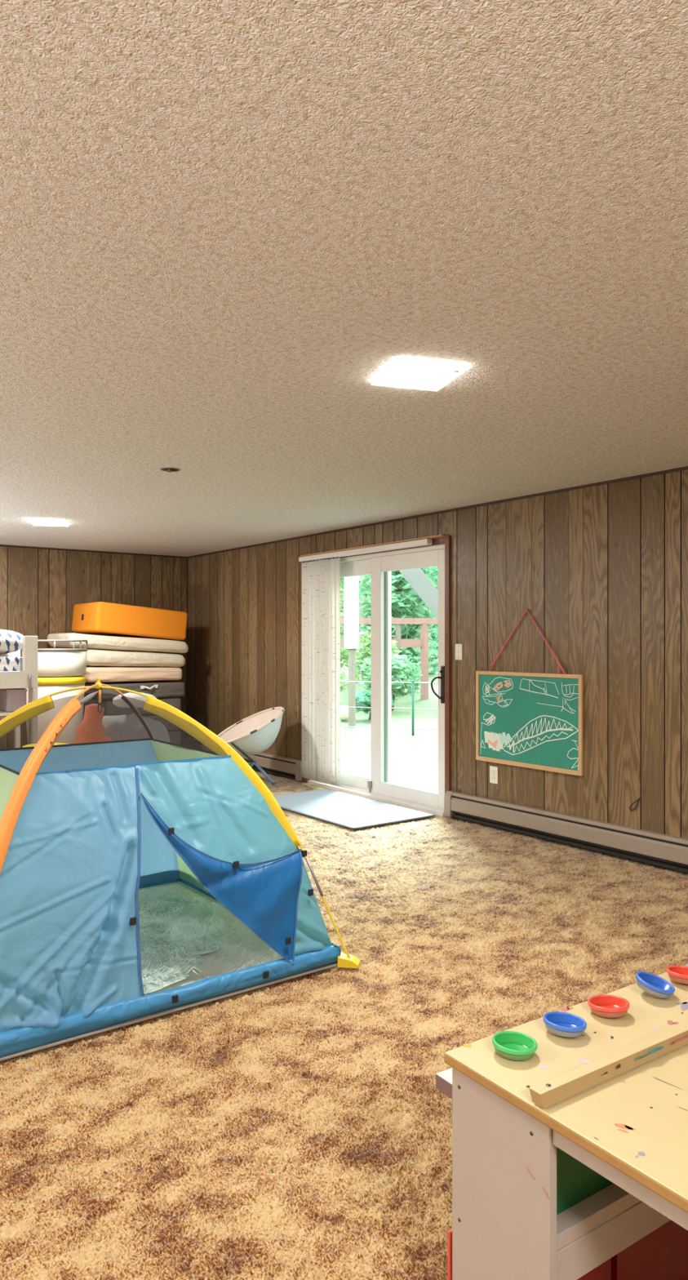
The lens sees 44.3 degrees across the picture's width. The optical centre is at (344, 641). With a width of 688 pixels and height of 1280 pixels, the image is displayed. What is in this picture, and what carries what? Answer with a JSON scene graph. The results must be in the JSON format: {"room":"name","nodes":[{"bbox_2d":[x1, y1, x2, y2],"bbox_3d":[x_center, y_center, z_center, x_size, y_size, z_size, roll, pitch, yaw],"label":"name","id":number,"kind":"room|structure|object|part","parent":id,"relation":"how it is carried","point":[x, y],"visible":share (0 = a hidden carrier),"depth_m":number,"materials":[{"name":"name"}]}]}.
{"room":"children's room","nodes":[
{"label":"children's room","id":0,"kind":"room"},
{"bbox_2d":[0,546,186,749],"bbox_3d":[-4.878,0.180,7.589,7.600,2.340,0.004,0,0,-37],"label":"wall","id":1,"kind":"structure","parent":0,"point":[40,589],"depth_m":9.04,"materials":[{"name":"brown wood"}]},
{"bbox_2d":[0,544,186,558],"bbox_3d":[-4.878,-0.981,7.581,7.590,0.017,0.010,0,0,-37],"label":"trim","id":2,"kind":"structure","parent":1,"relation":"attached to","point":[3,545],"depth_m":9.15,"materials":[{"name":"wood"}]},
{"bbox_2d":[0,0,687,556],"bbox_3d":[-1.364,-0.990,2.848,7.600,0.001,11.800,0,0,-37],"label":"ceiling","id":3,"kind":"structure","parent":0,"point":[222,222],"depth_m":2.16,"materials":[{"name":"beige paint"}]},
{"bbox_2d":[26,518,68,526],"bbox_3d":[-2.437,-0.983,6.957,0.280,0.014,0.340,0,0,-11],"label":"recessed light","id":4,"kind":"object","parent":3,"relation":"in","point":[35,522],"visible":1,"depth_m":6.89,"materials":[{"name":"plastic"}]},
{"bbox_2d":[160,467,180,472],"bbox_3d":[-1.000,-0.982,4.850,0.114,0.017,0.114,0,0,-37],"label":"junction box","id":5,"kind":"object","parent":3,"relation":"attached to","point":[166,469],"visible":1,"depth_m":4.85,"materials":[{"name":"metal"}]},
{"bbox_2d":[371,358,469,391],"bbox_3d":[0.276,-0.981,3.112,0.271,0.018,0.290,0,0,-17],"label":"recessed light","id":6,"kind":"object","parent":3,"relation":"in","point":[402,373],"visible":1,"depth_m":3.09,"materials":[{"name":"plastic"}]},
{"bbox_2d":[0,769,687,1279],"bbox_3d":[-1.364,1.300,2.848,7.600,0.001,11.800,0,0,-37],"label":"floor","id":7,"kind":"structure","parent":0,"point":[298,1128],"depth_m":2.54,"materials":[{"name":"carpet"}]},
{"bbox_2d":[0,635,37,747],"bbox_3d":[-3.051,0.624,6.694,1.070,1.340,0.570,0,0,-37],"label":"daybed","id":8,"kind":"object","parent":7,"relation":"on","point":[27,676],"visible":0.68,"depth_m":6.76,"materials":[{"name":"paint"}]},
{"bbox_2d":[0,655,19,671],"bbox_3d":[-3.051,0.183,6.690,0.838,0.142,0.420,0,0,-37],"label":"mattress","id":9,"kind":"object","parent":8,"relation":"on","point":[7,663],"visible":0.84,"depth_m":6.72,"materials":[{"name":"white fabric"}]},
{"bbox_2d":[0,629,23,654],"bbox_3d":[-2.984,-0.001,6.713,0.860,0.212,0.400,0,0,-37],"label":"bolster","id":10,"kind":"object","parent":9,"relation":"on","point":[10,641],"visible":0.91,"depth_m":6.75,"materials":[{"name":"white fabric"}]},
{"bbox_3d":[-2.907,0.302,6.500,0.870,0.136,0.035,0,0,-37],"label":"rail","id":11,"kind":"part","parent":8,"relation":"part of","materials":[{"name":"paint"}]},
{"bbox_3d":[-2.815,0.624,7.187,0.105,1.340,0.060,0,0,-37],"label":"post","id":12,"kind":"part","parent":8,"relation":"part of","materials":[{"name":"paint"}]},
{"bbox_2d":[0,688,26,711],"bbox_3d":[-2.734,0.468,6.914,0.160,0.186,0.405,0,0,-37],"label":"storage box","id":13,"kind":"object","parent":8,"relation":"on","point":[11,700],"visible":0.76,"depth_m":6.76,"materials":[{"name":"pink plastic"}]},
{"bbox_3d":[-2.666,0.250,6.998,0.030,0.240,0.440,0,0,-37],"label":"panel","id":14,"kind":"part","parent":8,"relation":"part of","materials":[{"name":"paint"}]},
{"bbox_3d":[-2.523,0.624,6.793,0.105,1.340,0.060,0,0,-37],"label":"post","id":15,"kind":"part","parent":8,"relation":"part of","materials":[{"name":"paint"}]},
{"bbox_2d":[22,742,68,747],"bbox_3d":[-2.142,1.019,6.080,0.330,0.548,0.330,0,0,-37],"label":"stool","id":16,"kind":"object","parent":7,"relation":"on","point":[55,744],"visible":0.14,"depth_m":6.17,"materials":[{"name":"yellow plastic"}]},
{"bbox_2d":[26,675,85,744],"bbox_3d":[-2.644,0.804,7.724,0.540,0.975,0.540,0,0,-37],"label":"storage bin","id":17,"kind":"object","parent":7,"relation":"on","point":[46,686],"visible":0.38,"depth_m":7.51,"materials":[{"name":"plastic"}]},
{"bbox_2d":[21,640,88,676],"bbox_3d":[-2.644,0.145,7.724,0.580,0.326,0.580,0,0,-37],"label":"tub","id":18,"kind":"object","parent":17,"relation":"on","point":[51,662],"visible":0.71,"depth_m":7.49,"materials":[{"name":"plastic"}]},
{"bbox_3d":[-2.644,0.349,7.724,0.540,0.065,0.540,0,0,-37],"label":"lid","id":19,"kind":"part","parent":17,"relation":"part of","materials":[{"name":"yellow plastic"}]},
{"bbox_2d":[74,703,111,743],"bbox_3d":[-1.772,0.855,5.867,0.358,0.840,0.280,0,0,-37],"label":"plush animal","id":20,"kind":"object","parent":7,"relation":"on","point":[91,729],"visible":0.3,"depth_m":5.85},
{"bbox_2d":[102,712,170,742],"bbox_3d":[-1.617,0.912,6.378,0.750,0.762,0.483,0,0,-37],"label":"blanket","id":21,"kind":"object","parent":7,"relation":"on","point":[117,727],"visible":0.3,"depth_m":6.25,"materials":[{"name":"grey fabric"}]},
{"bbox_2d":[112,692,156,707],"bbox_3d":[-1.595,0.445,6.437,0.345,0.122,0.161,0,0,-37],"label":"pillow","id":22,"kind":"object","parent":21,"relation":"on","point":[138,700],"visible":0.59,"depth_m":6.36,"materials":[{"name":"white fabric"}]},
{"bbox_2d":[0,677,359,1061],"bbox_3d":[-1.029,0.724,3.538,1.601,1.146,1.601,0,0,-37],"label":"tent","id":23,"kind":"object","parent":7,"relation":"on","point":[85,828],"visible":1,"depth_m":3.06,"materials":[{"name":"blue fabric"}]},
{"bbox_3d":[-1.481,0.874,3.203,0.313,0.792,1.428,0,0,-37],"label":"panel","id":24,"kind":"part","parent":23,"relation":"part of","materials":[{"name":"green fabric"}]},
{"bbox_3d":[-0.972,0.857,2.864,0.704,0.776,0.334,0,0,-37],"label":"door","id":25,"kind":"part","parent":23,"relation":"part of","materials":[{"name":"blue fabric"}]},
{"bbox_3d":[-1.364,0.874,3.990,1.428,0.792,0.313,0,0,-37],"label":"panel","id":26,"kind":"part","parent":23,"relation":"part of","materials":[{"name":"blue fabric"}]},
{"bbox_2d":[138,883,283,995],"bbox_3d":[-1.023,1.262,3.542,1.335,0.039,1.330,0,0,-37],"label":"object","id":27,"kind":"object","parent":23,"relation":"on","point":[245,948],"visible":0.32,"depth_m":3.44,"materials":[{"name":"grey fabric"}]},
{"bbox_2d":[138,886,231,993],"bbox_3d":[-0.964,1.207,3.572,1.059,0.081,1.294,0,0,-37],"label":"rug","id":28,"kind":"object","parent":27,"relation":"on","point":[172,931],"visible":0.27,"depth_m":3.50,"materials":[{"name":"white fur"}]},
{"bbox_3d":[-0.487,0.663,3.298,0.621,0.389,0.215,0,0,-37],"label":"door","id":29,"kind":"part","parent":23,"relation":"part of","materials":[{"name":"blue fabric"}]},
{"bbox_3d":[-0.577,0.874,3.873,0.313,0.792,1.428,0,0,-37],"label":"panel","id":30,"kind":"part","parent":23,"relation":"part of","materials":[{"name":"blue fabric"}]},
{"bbox_3d":[-0.151,1.042,3.365,0.211,0.407,0.114,0,0,-37],"label":"corner panel","id":31,"kind":"part","parent":23,"relation":"part of","materials":[{"name":"blue fabric"}]},
{"bbox_2d":[217,706,284,784],"bbox_3d":[-0.868,0.948,7.696,0.651,0.692,0.710,0,0,-37],"label":"chair","id":32,"kind":"object","parent":7,"relation":"on","point":[253,735],"visible":0.78,"depth_m":7.59,"materials":[{"name":"fabric"}]},
{"bbox_3d":[-0.725,1.184,7.643,0.206,0.217,0.027,0,0,-19],"label":"leg","id":33,"kind":"part","parent":32,"relation":"part of","materials":[{"name":"blue metal"}]},
{"bbox_2d":[273,788,435,829],"bbox_3d":[-0.040,1.292,6.620,0.760,0.012,1.385,0,0,-37],"label":"door mat","id":34,"kind":"object","parent":7,"relation":"on","point":[343,809],"visible":0.83,"depth_m":6.51,"materials":[{"name":"fabric"}]},
{"bbox_2d":[435,1067,452,1098],"bbox_3d":[0.554,1.145,2.041,0.670,0.297,0.230,0,0,-34],"label":"bench","id":35,"kind":"object","parent":7,"relation":"on","point":[444,1078],"visible":0.06,"depth_m":1.93,"materials":[{"name":"white paint"}]},
{"bbox_2d":[444,963,687,1279],"bbox_3d":[0.916,1.010,1.579,1.250,0.568,0.787,0,0,-34],"label":"table","id":36,"kind":"object","parent":7,"relation":"on","point":[613,1097],"visible":0.96,"depth_m":1.44,"materials":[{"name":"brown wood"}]},
{"bbox_3d":[0.271,1.032,1.452,0.018,0.524,0.233,0,0,-34],"label":"panel","id":37,"kind":"part","parent":36,"relation":"part of","materials":[{"name":"white wood"}]},
{"bbox_2d":[492,1031,537,1061],"bbox_3d":[0.311,0.737,1.540,0.081,0.024,0.081,0,0,-20],"label":"bowl","id":38,"kind":"object","parent":36,"relation":"on","point":[510,1045],"visible":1,"depth_m":1.55,"materials":[{"name":"green plastic"}]},
{"bbox_2d":[448,1228,611,1279],"bbox_3d":[0.335,1.174,1.530,0.196,0.211,0.222,0,0,-34],"label":"plastic bin","id":39,"kind":"object","parent":36,"relation":"on","point":[602,1272],"visible":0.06,"depth_m":1.49,"materials":[{"name":"red plastic"}]},
{"bbox_3d":[0.274,1.185,1.617,0.195,0.188,0.008,0,0,-34],"label":"plate","id":40,"kind":"part","parent":39,"relation":"part of","materials":[{"name":"red plastic"}]},
{"bbox_2d":[577,1257,611,1279],"bbox_3d":[0.341,1.174,1.534,0.174,0.210,0.214,0,0,-34],"label":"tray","id":41,"kind":"object","parent":39,"relation":"on","point":[602,1272],"depth_m":1.48,"materials":[{"name":"red plastic"}]},
{"bbox_2d":[542,1011,586,1037],"bbox_3d":[0.424,0.736,1.622,0.081,0.027,0.081,0,0,-20],"label":"bowl","id":42,"kind":"object","parent":36,"relation":"on","point":[561,1024],"visible":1,"depth_m":1.63,"materials":[{"name":"blue plastic"}]},
{"bbox_2d":[556,1146,613,1214],"bbox_3d":[0.432,0.901,1.580,0.386,0.134,0.192,0,0,-34],"label":"plastic bin","id":43,"kind":"object","parent":36,"relation":"on","point":[576,1182],"visible":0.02,"depth_m":1.45,"materials":[{"name":"green plastic"}]},
{"bbox_2d":[556,1183,621,1224],"bbox_3d":[0.753,0.977,1.799,1.170,0.015,0.202,0,0,-34],"label":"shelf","id":44,"kind":"object","parent":36,"relation":"attached to","point":[610,1193],"depth_m":1.45,"materials":[{"name":"white wood"}]},
{"bbox_2d":[587,994,630,1017],"bbox_3d":[0.534,0.736,1.705,0.081,0.026,0.081,0,0,6],"label":"bowl","id":45,"kind":"object","parent":36,"relation":"on","point":[603,1006],"visible":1,"depth_m":1.71,"materials":[{"name":"red plastic"}]},
{"bbox_3d":[0.816,1.014,1.707,1.170,0.092,0.020,0,0,-34],"label":"bay rail","id":46,"kind":"part","parent":36,"relation":"part of","materials":[{"name":"white wood"}]},
{"bbox_2d":[610,1220,687,1279],"bbox_3d":[0.580,1.174,1.692,0.376,0.211,0.214,0,0,-34],"label":"plastic bin","id":47,"kind":"object","parent":36,"relation":"on","point":[662,1254],"visible":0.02,"depth_m":1.57,"materials":[{"name":"red plastic"}]},
{"bbox_2d":[635,971,675,998],"bbox_3d":[0.661,0.729,1.793,0.079,0.040,0.081,0,0,-6],"label":"bowl","id":48,"kind":"object","parent":36,"relation":"on","point":[651,984],"visible":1,"depth_m":1.79,"materials":[{"name":"blue plastic"}]},
{"bbox_2d":[666,965,687,984],"bbox_3d":[0.754,0.735,1.862,0.081,0.028,0.081,0,0,-17],"label":"bowl","id":49,"kind":"object","parent":36,"relation":"on","point":[679,974],"visible":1,"depth_m":1.85,"materials":[{"name":"red plastic"}]},
{"bbox_3d":[-2.239,1.204,8.970,0.833,0.173,0.652,0,0,-37],"label":"mattress","id":50,"kind":"object","parent":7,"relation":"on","visible":0},
{"bbox_2d":[167,730,181,745],"bbox_3d":[-2.240,1.029,8.970,0.832,0.174,0.652,0,0,-37],"label":"mattress","id":51,"kind":"object","parent":50,"relation":"on","point":[175,736],"visible":0.09,"depth_m":8.92,"materials":[{"name":"grey fabric"}]},
{"bbox_2d":[102,714,181,730],"bbox_3d":[-2.239,0.852,8.970,0.832,0.178,0.650,0,0,-37],"label":"mattress","id":52,"kind":"object","parent":51,"relation":"on","point":[169,726],"visible":0.16,"depth_m":8.85,"materials":[{"name":"grey fabric"}]},
{"bbox_2d":[84,697,181,715],"bbox_3d":[-2.239,0.674,8.970,0.833,0.173,0.650,0,0,-37],"label":"mattress","id":53,"kind":"object","parent":52,"relation":"on","point":[110,709],"visible":0.26,"depth_m":8.62,"materials":[{"name":"grey fabric"}]},
{"bbox_2d":[84,680,184,699],"bbox_3d":[-2.226,0.505,8.943,0.902,0.164,0.712,0,0,-37],"label":"mattress","id":54,"kind":"object","parent":53,"relation":"on","point":[162,688],"visible":0.66,"depth_m":8.74,"materials":[{"name":"grey fabric"}]},
{"bbox_2d":[82,666,182,682],"bbox_3d":[-2.315,0.330,8.902,1.029,0.161,0.712,0,0,-37],"label":"pad","id":55,"kind":"object","parent":54,"relation":"on","point":[107,673],"visible":0.71,"depth_m":8.60,"materials":[{"name":"beige fabric"}]},
{"bbox_2d":[86,648,185,666],"bbox_3d":[-2.313,0.168,8.903,1.090,0.200,0.746,0,0,-37],"label":"mattress","id":56,"kind":"object","parent":55,"relation":"on","point":[95,657],"visible":0.7,"depth_m":8.57,"materials":[{"name":"beige fabric"}]},
{"bbox_2d":[47,632,188,653],"bbox_3d":[-2.368,0.018,8.864,1.275,0.211,0.788,0,0,-37],"label":"mattress","id":57,"kind":"object","parent":56,"relation":"on","point":[94,642],"visible":0.88,"depth_m":8.53,"materials":[{"name":"white fabric"}]},
{"bbox_2d":[71,601,187,639],"bbox_3d":[-2.281,-0.209,8.977,1.015,0.386,0.750,0,0,-37],"label":"foam block","id":58,"kind":"object","parent":57,"relation":"on","point":[102,618],"visible":0.95,"depth_m":8.68,"materials":[{"name":"orange fabric"}]},
{"bbox_3d":[-2.002,0.469,8.697,0.190,0.048,0.050,0,0,-37],"label":"carry handle","id":59,"kind":"part","parent":54,"relation":"part of","materials":[{"name":"white fabric"}]},
{"bbox_2d":[187,469,687,874],"bbox_3d":[1.691,0.180,5.112,0.004,2.340,11.800,0,0,-37],"label":"wall","id":60,"kind":"structure","parent":0,"point":[601,571],"depth_m":5.59,"materials":[{"name":"brown wood"}]},
{"bbox_2d":[186,558,187,737],"bbox_3d":[-1.825,0.164,9.842,0.012,2.272,0.012,0,0,-37],"label":"trim","id":61,"kind":"structure","parent":60,"relation":"attached to","point":[187,558],"depth_m":9.83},
{"bbox_2d":[183,737,302,781],"bbox_3d":[-1.106,1.200,8.819,0.074,0.180,2.414,0,0,-37],"label":"baseboard heater","id":62,"kind":"object","parent":60,"relation":"attached to","point":[285,766],"visible":0.57,"depth_m":8.22,"materials":[{"name":"metal"}]},
{"bbox_3d":[-1.121,1.279,8.841,0.048,0.018,2.360,0,0,-37],"label":"rail","id":63,"kind":"part","parent":62,"relation":"part of","materials":[{"name":"beige metal"}]},
{"bbox_2d":[302,777,311,782],"bbox_3d":[-0.350,1.272,7.823,0.044,0.055,0.083,0,0,-37],"label":"trim","id":64,"kind":"structure","parent":60,"relation":"attached to","point":[304,780],"depth_m":7.80,"materials":[{"name":"brown wood"}]},
{"bbox_2d":[298,538,432,786],"bbox_3d":[0.125,0.236,7.128,0.062,2.038,1.765,0,0,-37],"label":"vertical blind","id":65,"kind":"object","parent":60,"relation":"attached to","point":[320,579],"visible":1,"depth_m":7.51,"materials":[{"name":"fabric"}]},
{"bbox_3d":[0.127,-0.761,7.130,0.055,0.043,1.765,0,0,-37],"label":"head rail","id":66,"kind":"part","parent":65,"relation":"part of","materials":[{"name":"plastic"}]},
{"bbox_2d":[305,537,444,562],"bbox_3d":[0.205,-0.760,7.097,0.018,0.050,1.880,0,0,-37],"label":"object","id":67,"kind":"structure","parent":60,"relation":"attached to","point":[437,541],"depth_m":6.57,"materials":[{"name":"brown wood"}]},
{"bbox_2d":[300,534,450,556],"bbox_3d":[0.196,-0.791,7.053,0.084,0.012,1.900,0,0,-37],"label":"trim","id":68,"kind":"structure","parent":60,"relation":"attached to","point":[437,535],"depth_m":6.82,"materials":[{"name":"brown wood"}]},
{"bbox_2d":[306,544,444,816],"bbox_3d":[0.233,0.295,7.124,0.182,2.110,1.890,0,0,-37],"label":"door","id":69,"kind":"structure","parent":60,"relation":"in","point":[380,566],"depth_m":6.99,"materials":[{"name":"plastic"}]},
{"bbox_3d":[0.050,0.280,7.440,0.040,1.968,1.105,0,0,-37],"label":"fixed panel","id":70,"kind":"part","parent":69,"relation":"part of","materials":[{"name":"glass"}]},
{"bbox_3d":[0.252,1.307,7.120,0.155,0.086,1.860,0,0,-37],"label":"sill","id":71,"kind":"part","parent":69,"relation":"part of","materials":[{"name":"plastic"}]},
{"bbox_3d":[0.254,0.270,7.140,0.110,2.060,1.890,0,0,-37],"label":"frame","id":72,"kind":"part","parent":69,"relation":"part of","materials":[{"name":"plastic"}]},
{"bbox_3d":[0.511,0.280,6.740,0.040,1.968,0.909,0,0,-37],"label":"sliding panel","id":73,"kind":"part","parent":69,"relation":"part of","materials":[{"name":"glass"}]},
{"bbox_3d":[0.708,0.324,6.381,0.106,0.283,0.040,0,0,8],"label":"handle","id":74,"kind":"part","parent":69,"relation":"part of","materials":[{"name":"black metal"}]},
{"bbox_2d":[186,466,687,558],"bbox_3d":[1.685,-0.981,5.107,0.010,0.017,11.800,0,0,-37],"label":"trim","id":75,"kind":"structure","parent":60,"relation":"attached to","point":[686,468],"depth_m":6.06,"materials":[{"name":"brown wood"}]},
{"bbox_2d":[444,536,451,793],"bbox_3d":[0.777,0.256,6.322,0.022,2.088,0.048,0,0,-37],"label":"trim","id":76,"kind":"structure","parent":60,"relation":"attached to","point":[448,539],"depth_m":6.31,"materials":[{"name":"wood"}]},
{"bbox_2d":[455,644,462,659],"bbox_3d":[0.845,0.075,6.236,0.016,0.118,0.072,0,0,-37],"label":"light switch","id":77,"kind":"object","parent":60,"relation":"attached to","point":[459,647],"visible":1,"depth_m":6.23,"materials":[{"name":"beige plastic"}]},
{"bbox_2d":[489,765,497,783],"bbox_3d":[1.056,0.939,5.956,0.010,0.120,0.075,0,0,-37],"label":"wall outlet","id":78,"kind":"object","parent":60,"relation":"attached to","point":[493,770],"visible":1,"depth_m":5.95,"materials":[{"name":"white plastic"}]},
{"bbox_2d":[475,608,583,776],"bbox_3d":[1.231,0.314,5.703,0.030,1.068,0.926,0,0,-37],"label":"chalkboard","id":79,"kind":"object","parent":60,"relation":"attached to","point":[528,720],"visible":1,"depth_m":5.66,"materials":[{"name":"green wood"}]},
{"bbox_3d":[1.230,0.002,5.700,0.021,0.443,0.681,0,0,-37],"label":"hanging cord","id":80,"kind":"part","parent":79,"relation":"part of","materials":[{"name":"red fabric"}]},
{"bbox_3d":[1.229,0.528,5.702,0.026,0.640,0.926,0,0,-37],"label":"frame","id":81,"kind":"part","parent":79,"relation":"part of","materials":[{"name":"brown wood"}]},
{"bbox_2d":[444,790,687,872],"bbox_3d":[2.943,1.200,3.357,0.074,0.180,7.289,0,0,-37],"label":"baseboard heater","id":82,"kind":"object","parent":60,"relation":"attached to","point":[662,850],"visible":1,"depth_m":5.33,"materials":[{"name":"metal"}]},
{"bbox_3d":[2.961,1.279,3.333,0.048,0.018,7.230,0,0,-37],"label":"rail","id":83,"kind":"part","parent":82,"relation":"part of","materials":[{"name":"beige metal"}]},
{"bbox_2d":[629,797,639,810],"bbox_3d":[1.731,0.967,5.030,0.062,0.083,0.015,0,0,35],"label":"cable loop","id":84,"kind":"object","parent":60,"relation":"attached to","point":[638,799],"visible":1,"depth_m":5.02,"materials":[{"name":"black metal"}]},
{"label":"outside","id":85,"kind":"structure","parent":0,"visible":0},
{"bbox_2d":[340,656,438,769],"bbox_3d":[11.639,1.600,38.500,55.450,0.400,72.000,0,0,-37],"label":"lawn","id":86,"kind":"structure","parent":85,"point":[420,749],"depth_m":13.13,"materials":[{"name":"green plant"}]},
{"bbox_2d":[340,670,348,691],"bbox_3d":[-0.560,0.873,17.057,1.306,1.064,1.276,0,0,-37],"label":"bush","id":87,"kind":"object","parent":86,"relation":"on","point":[343,676],"visible":0.02,"depth_m":16.94,"materials":[{"name":"green plant"}]},
{"bbox_2d":[344,575,359,726],"bbox_3d":[0.123,-0.250,13.957,0.180,3.300,0.180,0,0,-37],"label":"porch post","id":88,"kind":"object","parent":86,"relation":"on","point":[351,584],"visible":0.79,"depth_m":13.91,"materials":[{"name":"white wood"}]},
{"bbox_3d":[0.132,0.760,13.970,0.090,1.280,0.090,0,0,-37],"label":"post","id":89,"kind":"part","parent":88,"relation":"part of","materials":[{"name":"white wood"}]},
{"bbox_2d":[347,688,395,719],"bbox_3d":[0.463,1.123,15.172,0.844,0.571,0.822,0,0,-37],"label":"bush","id":90,"kind":"object","parent":86,"relation":"on","point":[363,698],"visible":0.41,"depth_m":14.98,"materials":[{"name":"green plant"}]},
{"bbox_2d":[340,576,404,678],"bbox_3d":[0.552,-2.159,29.015,4.231,7.122,3.399,0,0,6],"label":"tree","id":91,"kind":"object","parent":86,"relation":"on","point":[344,652],"visible":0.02,"depth_m":28.27,"materials":[{"name":"green plant"}]},
{"bbox_2d":[347,626,401,692],"bbox_3d":[0.625,0.515,18.762,1.246,1.777,1.186,0,0,-37],"label":"bush","id":92,"kind":"object","parent":86,"relation":"on","point":[362,653],"visible":0.33,"depth_m":18.62,"materials":[{"name":"green plant"}]},
{"bbox_2d":[340,566,437,666],"bbox_3d":[3.559,-4.464,50.637,15.963,12.264,10.037,0,0,23],"label":"tree","id":93,"kind":"object","parent":86,"relation":"on","point":[433,566],"visible":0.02,"depth_m":48.29,"materials":[{"name":"green plant"}]},
{"bbox_2d":[340,598,438,699],"bbox_3d":[0.890,0.186,20.513,4.277,2.468,0.194,0,0,-2],"label":"pergola","id":94,"kind":"object","parent":86,"relation":"on","point":[423,642],"visible":0.33,"depth_m":20.49,"materials":[{"name":"wood"}]},
{"bbox_3d":[-0.356,-1.026,20.461,1.782,0.045,0.040,0,0,-2],"label":"rail","id":95,"kind":"part","parent":94,"relation":"part of","materials":[{"name":"white wood"}]},
{"bbox_3d":[1.318,-0.120,20.531,0.090,0.581,0.100,0,0,-37],"label":"rail post","id":96,"kind":"part","parent":94,"relation":"part of","materials":[{"name":"white wood"}]},
{"bbox_3d":[1.959,0.482,20.558,0.140,1.876,0.140,0,0,-37],"label":"post","id":97,"kind":"part","parent":94,"relation":"part of","materials":[{"name":"wood"}]},
{"bbox_2d":[340,680,438,735],"bbox_3d":[0.716,0.997,12.729,5.354,0.846,0.047,0,0,18],"label":"fence","id":98,"kind":"object","parent":86,"relation":"on","point":[412,682],"visible":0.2,"depth_m":12.62,"materials":[{"name":"metal"}]},
{"bbox_3d":[1.032,0.997,12.629,0.044,0.846,0.044,0,0,-14],"label":"post","id":99,"kind":"part","parent":98,"relation":"part of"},
{"bbox_2d":[359,653,422,711],"bbox_3d":[0.942,0.816,17.139,1.297,1.177,1.326,0,0,-37],"label":"bush","id":100,"kind":"object","parent":86,"relation":"on","point":[402,670],"visible":0.48,"depth_m":16.94,"materials":[{"name":"green plant"}]},
{"bbox_3d":[0.984,1.038,17.188,0.110,0.733,0.113,0,0,-37],"label":"stem","id":101,"kind":"part","parent":100,"relation":"part of","materials":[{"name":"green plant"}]},
{"bbox_2d":[359,566,438,692],"bbox_3d":[1.774,-1.614,23.605,3.178,6.108,3.323,0,0,-37],"label":"tree","id":102,"kind":"object","parent":86,"relation":"on","point":[412,607],"visible":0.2,"depth_m":23.16,"materials":[{"name":"green plant"}]},
{"bbox_3d":[1.522,-0.950,23.677,0.213,4.705,0.194,0,0,-14],"label":"stem","id":103,"kind":"part","parent":102,"relation":"part of","materials":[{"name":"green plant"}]},
{"bbox_2d":[410,566,438,675],"bbox_3d":[2.791,-3.046,35.975,5.959,9.255,6.388,0,0,-37],"label":"tree","id":104,"kind":"object","parent":86,"relation":"on","point":[435,642],"visible":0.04,"depth_m":34.97,"materials":[{"name":"green plant"}]},
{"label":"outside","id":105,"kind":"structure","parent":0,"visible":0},
{"bbox_2d":[340,752,438,792],"bbox_3d":[0.964,1.410,7.685,1.600,0.100,7.200,0,0,-37],"label":"patio slab","id":106,"kind":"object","parent":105,"point":[410,775],"depth_m":8.83,"materials":[{"name":"concrete"}]},
{"bbox_2d":[399,568,438,619],"bbox_3d":[0.925,0.030,7.317,1.124,2.660,0.190,0,0,-3],"label":"brace","id":107,"kind":"object","parent":106,"relation":"on","point":[416,578],"visible":0.02,"depth_m":7.33,"materials":[{"name":"white wood"}]}
]}

